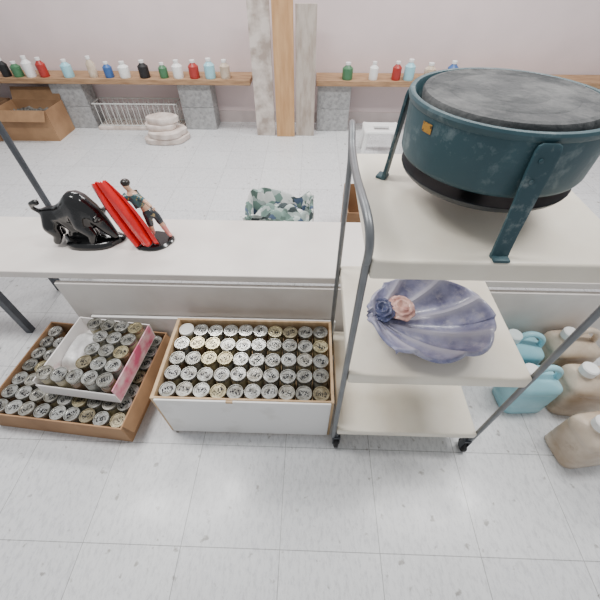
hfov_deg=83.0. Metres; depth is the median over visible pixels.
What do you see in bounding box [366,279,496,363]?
shell bowl
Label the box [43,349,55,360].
jar
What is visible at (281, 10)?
leaning board
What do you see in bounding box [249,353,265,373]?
jar
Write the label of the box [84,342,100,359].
jar
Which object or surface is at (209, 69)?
paint bottle
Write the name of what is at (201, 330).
jar
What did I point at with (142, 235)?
sculpture
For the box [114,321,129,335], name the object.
jar
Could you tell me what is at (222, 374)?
jar
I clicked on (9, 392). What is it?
jar
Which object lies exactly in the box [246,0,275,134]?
leaning board
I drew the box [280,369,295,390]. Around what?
jar
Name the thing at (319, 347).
jar
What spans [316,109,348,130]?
concrete block
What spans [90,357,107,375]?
jar
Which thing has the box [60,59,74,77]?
paint bottle
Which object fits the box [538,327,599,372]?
plastic jug
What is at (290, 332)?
jar
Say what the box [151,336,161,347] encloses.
jar
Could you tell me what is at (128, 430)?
box
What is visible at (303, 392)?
jar
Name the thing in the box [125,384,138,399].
jar
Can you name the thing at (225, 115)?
baseboard
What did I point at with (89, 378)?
jar
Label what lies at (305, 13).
leaning board
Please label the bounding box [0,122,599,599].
floor
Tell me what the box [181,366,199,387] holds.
jar
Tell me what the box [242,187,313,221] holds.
fabric bag
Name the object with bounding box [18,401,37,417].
jar
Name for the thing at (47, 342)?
jar
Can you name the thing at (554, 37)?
wall
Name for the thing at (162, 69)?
paint bottle
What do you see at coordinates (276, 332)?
jar
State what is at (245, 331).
jar
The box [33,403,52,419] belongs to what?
jar
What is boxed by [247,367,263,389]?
jar
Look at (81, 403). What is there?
jar
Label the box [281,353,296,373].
jar
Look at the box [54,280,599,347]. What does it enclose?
board
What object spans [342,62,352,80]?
paint bottle
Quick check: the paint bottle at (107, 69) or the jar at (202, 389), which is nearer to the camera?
the jar at (202, 389)
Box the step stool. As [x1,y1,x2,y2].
[357,122,400,153]
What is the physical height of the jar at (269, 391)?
0.096 m
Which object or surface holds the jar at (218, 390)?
in the box at (241, 415)
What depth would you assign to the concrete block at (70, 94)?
3.04 m
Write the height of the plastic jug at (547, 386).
0.254 m
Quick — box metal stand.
[0,121,51,205]
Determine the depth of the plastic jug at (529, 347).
1.30 m
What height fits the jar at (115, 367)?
0.096 m
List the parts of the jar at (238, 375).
lid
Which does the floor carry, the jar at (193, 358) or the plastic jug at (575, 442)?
the plastic jug at (575, 442)
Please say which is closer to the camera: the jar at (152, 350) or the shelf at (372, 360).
the shelf at (372, 360)
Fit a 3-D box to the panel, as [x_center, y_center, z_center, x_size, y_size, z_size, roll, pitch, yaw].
[-0.628,0.233,1.293,0.004,0.077,0.292,6,48,5]
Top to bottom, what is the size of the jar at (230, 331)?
0.096 m
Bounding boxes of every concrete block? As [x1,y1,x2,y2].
[48,84,96,105]
[65,100,104,127]
[177,85,216,107]
[182,102,220,129]
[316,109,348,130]
[317,86,350,108]
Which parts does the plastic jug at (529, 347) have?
handle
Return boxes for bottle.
[0,58,12,76]
[9,61,24,77]
[20,55,36,77]
[34,57,49,77]
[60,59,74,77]
[85,55,98,77]
[102,61,114,77]
[117,61,130,78]
[137,59,150,78]
[158,62,168,78]
[171,59,183,78]
[188,59,199,78]
[203,57,215,78]
[219,59,230,79]
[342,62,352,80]
[369,61,378,80]
[391,61,401,80]
[403,58,415,80]
[424,62,435,73]
[448,60,458,68]
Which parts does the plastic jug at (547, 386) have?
handle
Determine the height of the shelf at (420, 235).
0.045 m
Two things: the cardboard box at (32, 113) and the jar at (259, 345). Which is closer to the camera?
the jar at (259, 345)
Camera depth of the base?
0.60 m
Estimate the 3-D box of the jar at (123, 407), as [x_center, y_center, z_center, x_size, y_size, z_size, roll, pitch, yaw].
[-0.645,0.414,1.282,0.056,0.096,0.056,35,56,29]
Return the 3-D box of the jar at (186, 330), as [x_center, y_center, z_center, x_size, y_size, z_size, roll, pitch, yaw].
[-0.434,0.142,1.330,0.056,0.096,0.056,17,50,15]
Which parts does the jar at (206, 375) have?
lid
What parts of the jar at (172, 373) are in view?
lid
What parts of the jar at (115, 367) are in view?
lid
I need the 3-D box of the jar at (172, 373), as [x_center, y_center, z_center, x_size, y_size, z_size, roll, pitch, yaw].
[-0.440,0.280,1.204,0.056,0.096,0.056,6,48,5]
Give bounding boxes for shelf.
[333,332,476,437]
[340,266,531,387]
[356,154,599,282]
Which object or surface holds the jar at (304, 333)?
in the box at (241, 415)
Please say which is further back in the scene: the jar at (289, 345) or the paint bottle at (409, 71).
the paint bottle at (409, 71)
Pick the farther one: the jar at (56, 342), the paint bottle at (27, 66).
the paint bottle at (27, 66)
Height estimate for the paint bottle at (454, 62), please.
0.135 m
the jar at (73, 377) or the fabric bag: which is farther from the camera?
the fabric bag
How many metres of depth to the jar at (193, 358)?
1.21 m
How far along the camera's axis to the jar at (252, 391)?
1.12 m
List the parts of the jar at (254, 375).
lid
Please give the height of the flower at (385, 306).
0.024 m
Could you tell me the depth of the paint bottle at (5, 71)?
2.88 m
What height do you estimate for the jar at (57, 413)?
0.096 m
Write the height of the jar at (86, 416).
0.096 m
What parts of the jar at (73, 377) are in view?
lid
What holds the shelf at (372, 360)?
attached to the utility cart
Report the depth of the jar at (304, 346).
1.24 m
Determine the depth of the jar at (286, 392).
1.12 m
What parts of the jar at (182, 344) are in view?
lid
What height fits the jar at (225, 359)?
0.096 m
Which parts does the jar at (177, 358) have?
lid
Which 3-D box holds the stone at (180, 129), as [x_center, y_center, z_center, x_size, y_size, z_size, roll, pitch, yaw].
[-1.166,-1.490,2.998,0.316,0.050,0.261,1,48,1]
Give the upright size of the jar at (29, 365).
0.096 m
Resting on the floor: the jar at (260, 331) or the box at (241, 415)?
the box at (241, 415)
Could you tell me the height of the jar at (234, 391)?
0.096 m
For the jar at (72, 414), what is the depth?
1.22 m
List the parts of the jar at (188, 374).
lid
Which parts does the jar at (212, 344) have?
lid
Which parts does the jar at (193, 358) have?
lid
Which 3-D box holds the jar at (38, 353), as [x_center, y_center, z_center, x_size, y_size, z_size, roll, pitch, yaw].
[-1.079,0.249,1.432,0.056,0.096,0.056,34,55,28]
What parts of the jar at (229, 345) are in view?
lid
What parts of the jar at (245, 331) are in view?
lid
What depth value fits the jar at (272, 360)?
1.20 m
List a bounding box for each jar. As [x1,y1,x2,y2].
[0,399,9,413]
[1,384,19,401]
[5,400,23,415]
[12,372,28,387]
[15,386,33,402]
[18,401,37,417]
[22,359,38,374]
[24,373,37,389]
[29,388,45,405]
[31,347,46,361]
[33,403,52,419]
[34,360,46,371]
[35,365,58,386]
[39,336,54,350]
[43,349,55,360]
[43,393,59,407]
[48,326,66,339]
[49,406,66,420]
[50,367,73,388]
[53,337,63,348]
[57,395,73,409]
[63,407,81,422]
[66,369,88,390]
[72,397,88,410]
[75,355,92,372]
[79,408,96,424]
[81,370,103,392]
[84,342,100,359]
[87,318,101,334]
[87,399,104,412]
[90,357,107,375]
[92,330,108,346]
[93,411,111,426]
[96,372,116,393]
[98,344,114,360]
[100,319,115,334]
[102,401,120,415]
[105,359,123,379]
[106,332,122,348]
[110,413,125,427]
[113,346,131,366]
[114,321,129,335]
[117,397,132,414]
[120,334,137,352]
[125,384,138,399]
[128,322,144,341]
[132,371,145,387]
[139,358,151,372]
[145,346,157,359]
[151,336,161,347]
[159,382,177,396]
[164,365,183,386]
[170,351,187,370]
[174,337,192,355]
[176,382,194,396]
[179,323,195,340]
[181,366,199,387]
[185,351,203,371]
[190,336,207,356]
[193,382,210,397]
[194,324,209,341]
[197,367,215,388]
[201,351,219,372]
[205,337,221,356]
[208,325,225,341]
[210,384,227,397]
[214,367,232,389]
[217,351,234,372]
[220,338,236,356]
[224,325,239,342]
[227,384,244,398]
[230,367,248,389]
[233,352,250,372]
[236,339,252,357]
[239,325,253,348]
[244,384,261,398]
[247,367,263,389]
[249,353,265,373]
[251,338,266,357]
[253,325,268,344]
[261,384,277,398]
[263,368,279,390]
[265,353,280,376]
[267,338,281,358]
[268,326,282,343]
[278,385,294,399]
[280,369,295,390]
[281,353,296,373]
[282,339,296,358]
[283,326,297,344]
[295,386,311,399]
[296,369,311,388]
[297,353,312,372]
[298,326,312,342]
[298,340,312,356]
[313,326,327,343]
[313,340,327,358]
[313,354,328,372]
[313,369,328,390]
[313,386,329,400]
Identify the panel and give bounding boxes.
[112,325,154,400]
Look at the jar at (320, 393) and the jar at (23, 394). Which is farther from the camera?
the jar at (23, 394)
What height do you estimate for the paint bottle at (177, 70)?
0.128 m
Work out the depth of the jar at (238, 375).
1.17 m
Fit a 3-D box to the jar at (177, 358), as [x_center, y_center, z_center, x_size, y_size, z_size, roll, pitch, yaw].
[-0.437,0.237,1.244,0.056,0.096,0.056,-7,48,-6]
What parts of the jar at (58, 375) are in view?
lid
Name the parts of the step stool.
leg, leg, seat, leg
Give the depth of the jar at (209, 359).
1.21 m
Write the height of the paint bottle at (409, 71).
0.145 m
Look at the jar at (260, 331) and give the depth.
1.29 m
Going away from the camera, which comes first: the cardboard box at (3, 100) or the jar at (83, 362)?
the jar at (83, 362)
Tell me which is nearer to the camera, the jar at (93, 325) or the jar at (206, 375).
the jar at (206, 375)
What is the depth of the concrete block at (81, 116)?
3.18 m
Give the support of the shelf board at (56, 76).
on the concrete block at (70, 94)
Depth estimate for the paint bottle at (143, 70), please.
2.85 m
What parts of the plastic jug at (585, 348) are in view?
handle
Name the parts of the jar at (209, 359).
lid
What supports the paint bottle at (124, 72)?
on the shelf board at (56, 76)
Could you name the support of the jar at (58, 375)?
in the cardboard tray
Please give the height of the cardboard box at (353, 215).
0.300 m
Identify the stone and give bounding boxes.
[145,121,175,131]
[145,131,189,145]
[146,112,178,125]
[148,123,187,139]
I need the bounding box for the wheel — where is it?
[375,67,599,262]
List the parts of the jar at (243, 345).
lid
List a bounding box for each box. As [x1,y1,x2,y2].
[0,86,74,140]
[0,97,10,140]
[0,321,170,441]
[150,318,333,434]
[340,183,360,222]
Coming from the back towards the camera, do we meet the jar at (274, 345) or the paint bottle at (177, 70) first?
the paint bottle at (177, 70)
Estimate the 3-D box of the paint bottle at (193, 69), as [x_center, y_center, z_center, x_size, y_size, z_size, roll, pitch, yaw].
[-0.898,-1.945,2.855,0.084,0.129,0.084,1,48,1]
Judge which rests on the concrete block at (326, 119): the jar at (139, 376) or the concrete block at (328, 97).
the concrete block at (328, 97)
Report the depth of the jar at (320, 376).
1.16 m
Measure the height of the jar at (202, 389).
0.096 m
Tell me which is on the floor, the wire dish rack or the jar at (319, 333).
the wire dish rack
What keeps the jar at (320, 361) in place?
in the box at (241, 415)
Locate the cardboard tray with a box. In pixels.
[32,317,155,402]
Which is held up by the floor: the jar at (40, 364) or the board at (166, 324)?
the board at (166, 324)
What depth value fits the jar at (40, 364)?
1.36 m
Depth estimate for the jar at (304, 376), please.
1.16 m
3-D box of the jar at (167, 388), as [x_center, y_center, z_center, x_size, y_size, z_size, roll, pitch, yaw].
[-0.441,0.327,1.161,0.056,0.096,0.056,-17,50,-15]
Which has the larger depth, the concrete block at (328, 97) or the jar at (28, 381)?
the concrete block at (328, 97)
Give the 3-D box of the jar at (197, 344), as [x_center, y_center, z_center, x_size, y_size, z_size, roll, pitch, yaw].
[-0.379,0.189,1.288,0.056,0.096,0.056,0,48,0]
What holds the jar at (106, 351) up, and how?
in the cardboard tray
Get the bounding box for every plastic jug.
[492,363,563,413]
[509,329,545,364]
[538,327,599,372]
[545,411,599,468]
[546,362,599,415]
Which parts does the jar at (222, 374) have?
lid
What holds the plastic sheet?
in the cardboard tray
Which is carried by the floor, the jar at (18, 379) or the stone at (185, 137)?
the stone at (185, 137)
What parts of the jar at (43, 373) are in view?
lid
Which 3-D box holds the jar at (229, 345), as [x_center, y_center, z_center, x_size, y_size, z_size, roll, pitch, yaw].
[-0.265,0.195,1.282,0.056,0.096,0.056,31,54,25]
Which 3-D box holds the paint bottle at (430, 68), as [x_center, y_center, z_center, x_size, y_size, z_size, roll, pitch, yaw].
[1.080,-1.900,2.818,0.091,0.122,0.091,1,48,1]
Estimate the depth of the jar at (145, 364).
1.36 m
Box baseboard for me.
[102,109,406,123]
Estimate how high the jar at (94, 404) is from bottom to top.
0.096 m
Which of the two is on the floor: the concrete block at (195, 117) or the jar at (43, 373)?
the concrete block at (195, 117)
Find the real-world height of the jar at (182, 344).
0.096 m
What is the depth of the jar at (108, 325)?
1.34 m
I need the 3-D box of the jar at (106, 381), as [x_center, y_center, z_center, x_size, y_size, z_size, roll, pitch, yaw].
[-0.679,0.307,1.212,0.056,0.096,0.056,-20,51,-18]
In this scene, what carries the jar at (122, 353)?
in the cardboard tray
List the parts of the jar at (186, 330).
lid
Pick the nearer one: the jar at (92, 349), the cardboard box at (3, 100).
the jar at (92, 349)
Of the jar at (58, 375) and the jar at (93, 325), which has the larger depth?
the jar at (93, 325)
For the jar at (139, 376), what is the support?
in the box at (128, 430)
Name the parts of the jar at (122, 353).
lid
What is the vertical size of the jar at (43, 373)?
0.096 m
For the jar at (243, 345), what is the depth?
1.25 m
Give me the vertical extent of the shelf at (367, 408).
0.030 m
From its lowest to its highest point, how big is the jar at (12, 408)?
0.096 m
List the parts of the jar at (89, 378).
lid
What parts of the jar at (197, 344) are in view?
lid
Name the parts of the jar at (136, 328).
lid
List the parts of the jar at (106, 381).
lid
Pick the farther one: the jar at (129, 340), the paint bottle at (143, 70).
the paint bottle at (143, 70)
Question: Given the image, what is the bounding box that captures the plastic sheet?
[62,333,93,369]
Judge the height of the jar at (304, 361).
0.096 m
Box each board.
[0,70,252,85]
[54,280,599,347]
[91,315,334,336]
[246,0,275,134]
[271,0,294,136]
[295,3,316,135]
[316,73,599,88]
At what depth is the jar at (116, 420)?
1.21 m
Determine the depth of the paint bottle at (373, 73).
2.81 m
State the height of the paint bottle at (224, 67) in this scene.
0.133 m
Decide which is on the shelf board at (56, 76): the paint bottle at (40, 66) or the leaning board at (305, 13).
the paint bottle at (40, 66)
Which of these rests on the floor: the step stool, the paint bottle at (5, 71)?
the step stool
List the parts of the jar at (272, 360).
lid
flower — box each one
[376,297,395,322]
[389,295,414,321]
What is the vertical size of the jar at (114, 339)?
0.096 m
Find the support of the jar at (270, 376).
in the box at (241, 415)
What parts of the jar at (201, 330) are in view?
lid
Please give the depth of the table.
1.33 m
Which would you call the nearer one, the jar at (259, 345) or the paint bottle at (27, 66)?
the jar at (259, 345)
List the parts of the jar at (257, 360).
lid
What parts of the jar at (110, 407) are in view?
lid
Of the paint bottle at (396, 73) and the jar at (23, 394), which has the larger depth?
the paint bottle at (396, 73)
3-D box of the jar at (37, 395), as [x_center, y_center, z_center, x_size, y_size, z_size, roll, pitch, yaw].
[-0.985,0.386,1.307,0.056,0.096,0.056,22,50,18]
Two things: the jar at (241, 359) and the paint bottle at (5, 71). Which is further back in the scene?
the paint bottle at (5, 71)
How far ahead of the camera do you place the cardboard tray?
1.28 m
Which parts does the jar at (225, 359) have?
lid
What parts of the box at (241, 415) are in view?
panel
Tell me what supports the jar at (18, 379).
in the box at (128, 430)
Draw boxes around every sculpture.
[28,190,126,250]
[91,178,174,251]
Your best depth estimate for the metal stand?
1.39 m
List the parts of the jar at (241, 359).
lid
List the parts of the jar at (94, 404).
lid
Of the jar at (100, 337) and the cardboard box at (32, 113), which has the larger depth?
the cardboard box at (32, 113)
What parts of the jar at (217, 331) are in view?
lid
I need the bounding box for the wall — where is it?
[0,0,599,111]
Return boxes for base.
[401,153,570,212]
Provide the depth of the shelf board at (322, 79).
2.86 m
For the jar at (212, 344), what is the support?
in the box at (241, 415)
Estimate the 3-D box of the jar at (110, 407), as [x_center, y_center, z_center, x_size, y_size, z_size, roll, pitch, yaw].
[-0.701,0.410,1.284,0.056,0.096,0.056,-30,56,-25]
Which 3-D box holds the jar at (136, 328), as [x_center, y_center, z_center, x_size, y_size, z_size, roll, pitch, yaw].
[-0.647,0.140,1.365,0.056,0.096,0.056,5,48,5]
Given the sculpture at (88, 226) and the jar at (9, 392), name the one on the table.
the sculpture at (88, 226)
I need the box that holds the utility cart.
[331,119,599,451]
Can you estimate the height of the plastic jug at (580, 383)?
0.266 m
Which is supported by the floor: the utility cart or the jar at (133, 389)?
the utility cart
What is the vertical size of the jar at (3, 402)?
0.098 m
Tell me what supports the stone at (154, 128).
on the stone at (180, 129)
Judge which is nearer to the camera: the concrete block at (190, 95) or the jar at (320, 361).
the jar at (320, 361)
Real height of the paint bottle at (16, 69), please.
0.109 m
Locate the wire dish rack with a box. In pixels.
[91,97,185,129]
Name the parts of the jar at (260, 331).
lid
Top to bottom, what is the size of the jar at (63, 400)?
0.096 m
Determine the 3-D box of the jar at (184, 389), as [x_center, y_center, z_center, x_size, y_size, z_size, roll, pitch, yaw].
[-0.384,0.327,1.161,0.056,0.096,0.056,10,48,9]
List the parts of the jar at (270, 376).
lid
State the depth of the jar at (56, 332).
1.48 m
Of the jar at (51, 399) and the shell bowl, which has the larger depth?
the jar at (51, 399)
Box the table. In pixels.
[0,216,599,332]
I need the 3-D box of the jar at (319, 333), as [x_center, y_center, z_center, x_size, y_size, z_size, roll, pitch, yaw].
[0.077,0.153,1.320,0.056,0.096,0.056,-31,55,-25]
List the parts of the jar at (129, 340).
lid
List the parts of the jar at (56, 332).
lid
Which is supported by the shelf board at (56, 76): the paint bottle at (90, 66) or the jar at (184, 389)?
the paint bottle at (90, 66)
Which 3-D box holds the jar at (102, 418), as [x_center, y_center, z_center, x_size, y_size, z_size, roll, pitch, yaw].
[-0.710,0.454,1.245,0.057,0.098,0.056,-15,49,-14]
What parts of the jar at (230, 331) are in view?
lid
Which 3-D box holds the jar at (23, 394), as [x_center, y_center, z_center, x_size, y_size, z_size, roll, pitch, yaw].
[-1.041,0.379,1.310,0.056,0.096,0.056,17,49,13]

